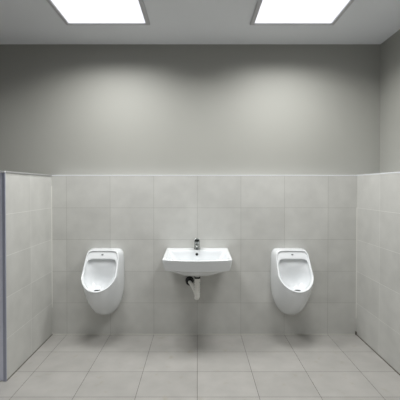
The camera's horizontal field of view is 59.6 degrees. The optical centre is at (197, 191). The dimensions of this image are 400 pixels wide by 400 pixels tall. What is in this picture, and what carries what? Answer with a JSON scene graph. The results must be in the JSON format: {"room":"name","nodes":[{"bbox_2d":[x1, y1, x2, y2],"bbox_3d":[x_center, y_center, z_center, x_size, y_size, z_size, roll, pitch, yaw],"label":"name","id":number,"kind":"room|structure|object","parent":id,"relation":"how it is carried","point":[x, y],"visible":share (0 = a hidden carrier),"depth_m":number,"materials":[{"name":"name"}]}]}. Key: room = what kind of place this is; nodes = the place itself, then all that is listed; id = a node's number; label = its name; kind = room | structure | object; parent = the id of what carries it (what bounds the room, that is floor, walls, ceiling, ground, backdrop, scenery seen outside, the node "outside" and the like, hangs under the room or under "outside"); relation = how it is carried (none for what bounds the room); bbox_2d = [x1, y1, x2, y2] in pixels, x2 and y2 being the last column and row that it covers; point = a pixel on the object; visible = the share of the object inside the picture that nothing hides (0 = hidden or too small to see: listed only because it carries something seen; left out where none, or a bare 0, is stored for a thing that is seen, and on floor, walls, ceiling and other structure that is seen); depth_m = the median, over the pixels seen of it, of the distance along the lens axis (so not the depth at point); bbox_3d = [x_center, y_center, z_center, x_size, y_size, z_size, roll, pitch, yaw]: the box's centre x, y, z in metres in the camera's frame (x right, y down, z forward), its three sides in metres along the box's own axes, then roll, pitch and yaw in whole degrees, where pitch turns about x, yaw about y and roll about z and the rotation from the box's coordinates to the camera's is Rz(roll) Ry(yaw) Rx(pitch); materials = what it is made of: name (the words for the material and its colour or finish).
{"room":"public restroom","nodes":[
{"label":"public restroom","id":0,"kind":"room"},
{"bbox_2d":[0,173,51,380],"bbox_3d":[-1.487,0.594,2.822,0.300,1.459,0.770,0,1,0],"label":"tiled wall","id":1,"kind":"structure","parent":0,"point":[28,196],"depth_m":2.70,"materials":[{"name":"tile"}]},
{"bbox_2d":[2,173,6,380],"bbox_3d":[-1.344,0.600,2.433,0.020,1.457,0.011,0,1,0],"label":"trim","id":2,"kind":"structure","parent":1,"relation":"attached to","point":[3,174],"depth_m":2.43,"materials":[{"name":"grey metal"}]},
{"bbox_2d":[6,171,51,175],"bbox_3d":[-1.484,-0.140,2.811,0.306,0.010,0.764,0,1,0],"label":"trim","id":3,"kind":"structure","parent":1,"relation":"on","point":[6,171],"depth_m":2.73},
{"bbox_2d":[7,334,52,380],"bbox_3d":[-1.335,1.321,2.831,0.005,0.005,0.770,0,1,0],"label":"trim","id":4,"kind":"structure","parent":1,"relation":"attached to","point":[52,334],"depth_m":2.75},
{"bbox_2d":[0,44,379,174],"bbox_3d":[-1.438,-0.033,3.360,6.563,2.700,0.120,0,1,0],"label":"wall","id":5,"kind":"structure","parent":0,"point":[66,109],"depth_m":3.29,"materials":[{"name":"grey paint"}]},
{"bbox_2d":[0,335,399,399],"bbox_3d":[-1.438,1.413,-0.433,6.563,0.100,7.740,0,1,0],"label":"floor","id":6,"kind":"structure","parent":0,"point":[65,367],"depth_m":2.61,"materials":[{"name":"tile"}]},
{"bbox_2d":[0,0,399,43],"bbox_3d":[-1.438,-1.386,-0.467,6.563,0.100,7.740,0,1,0],"label":"ceiling","id":7,"kind":"structure","parent":0,"point":[21,21],"depth_m":2.92,"materials":[{"name":"paint"}]},
{"bbox_2d":[47,0,149,24],"bbox_3d":[-0.731,-1.362,2.521,0.688,0.019,0.688,0,1,0],"label":"recessed light","id":8,"kind":"object","parent":7,"relation":"in","point":[72,12],"visible":1,"depth_m":2.65,"materials":[{"name":"white plastic"}]},
{"bbox_2d":[250,0,353,24],"bbox_3d":[0.776,-1.362,2.521,0.688,0.019,0.688,0,1,0],"label":"recessed light","id":9,"kind":"object","parent":7,"relation":"in","point":[266,12],"visible":1,"depth_m":2.65,"materials":[{"name":"white plastic"}]},
{"bbox_2d":[51,176,356,333],"bbox_3d":[-1.567,0.589,3.257,6.066,1.459,0.100,0,1,0],"label":"tiled wall","id":10,"kind":"structure","parent":0,"point":[143,217],"depth_m":3.21,"materials":[{"name":"tile"}]},
{"bbox_2d":[51,186,52,306],"bbox_3d":[-1.335,0.509,3.204,0.005,1.120,0.005,0,1,0],"label":"trim","id":11,"kind":"structure","parent":10,"relation":"attached to","point":[51,186],"depth_m":3.20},
{"bbox_2d":[81,248,123,314],"bbox_3d":[-0.840,0.825,3.036,0.343,0.608,0.350,0,1,0],"label":"urinal","id":12,"kind":"object","parent":10,"relation":"attached to","point":[102,277],"visible":1,"depth_m":3.07,"materials":[{"name":"white ceramic"}]},
{"bbox_2d":[162,238,231,299],"bbox_3d":[0.000,0.680,2.963,0.557,0.528,0.488,0,1,0],"label":"sink","id":13,"kind":"object","parent":10,"relation":"attached to","point":[196,261],"visible":1,"depth_m":2.92,"materials":[{"name":"white ceramic"}]},
{"bbox_2d":[194,238,199,249],"bbox_3d":[-0.003,0.468,3.101,0.060,0.108,0.158,0,1,0],"label":"tap","id":14,"kind":"object","parent":13,"relation":"on","point":[196,241],"depth_m":3.13,"materials":[{"name":"silver metal"}]},
{"bbox_2d":[162,248,231,275],"bbox_3d":[0.000,0.619,2.962,0.558,0.195,0.489,0,1,0],"label":"basin","id":15,"kind":"object","parent":13,"relation":"in","point":[183,261],"depth_m":2.78,"materials":[{"name":"white ceramic"}]},
{"bbox_2d":[53,334,354,334],"bbox_3d":[0.064,1.317,3.215,2.791,0.004,0.003,0,1,0],"label":"trim","id":16,"kind":"structure","parent":10,"relation":"attached to","point":[53,334],"depth_m":3.21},
{"bbox_2d":[52,175,356,175],"bbox_3d":[0.064,-0.146,3.248,2.802,0.010,0.102,0,1,0],"label":"trim","id":17,"kind":"structure","parent":10,"relation":"on","point":[52,175],"depth_m":3.20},
{"bbox_2d":[270,248,313,314],"bbox_3d":[0.842,0.825,3.036,0.343,0.608,0.350,0,1,0],"label":"urinal","id":18,"kind":"object","parent":10,"relation":"attached to","point":[291,274],"visible":1,"depth_m":3.07,"materials":[{"name":"white ceramic"}]},
{"bbox_2d":[356,208,356,317],"bbox_3d":[1.462,0.659,3.206,0.005,1.020,0.005,0,1,0],"label":"trim","id":19,"kind":"structure","parent":10,"relation":"attached to","point":[356,208],"depth_m":3.20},
{"bbox_2d":[356,173,399,373],"bbox_3d":[1.594,0.634,-0.442,0.258,1.459,7.500,0,1,0],"label":"tiled wall","id":20,"kind":"structure","parent":0,"point":[378,196],"depth_m":2.79,"materials":[{"name":"tile"}]},
{"bbox_2d":[356,334,399,374],"bbox_3d":[1.462,1.328,2.216,0.006,0.006,2.000,0,1,0],"label":"trim","id":21,"kind":"structure","parent":20,"relation":"attached to","point":[356,334],"depth_m":2.81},
{"bbox_2d":[357,172,399,175],"bbox_3d":[1.593,-0.101,-0.451,0.260,0.010,7.500,0,1,0],"label":"trim","id":22,"kind":"structure","parent":20,"relation":"on","point":[387,172],"depth_m":2.83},
{"bbox_2d":[380,30,399,172],"bbox_3d":[1.783,0.013,-0.450,0.120,2.700,7.500,0,1,0],"label":"wall","id":23,"kind":"structure","parent":0,"point":[390,48],"depth_m":3.11,"materials":[{"name":"grey paint"}]}
]}

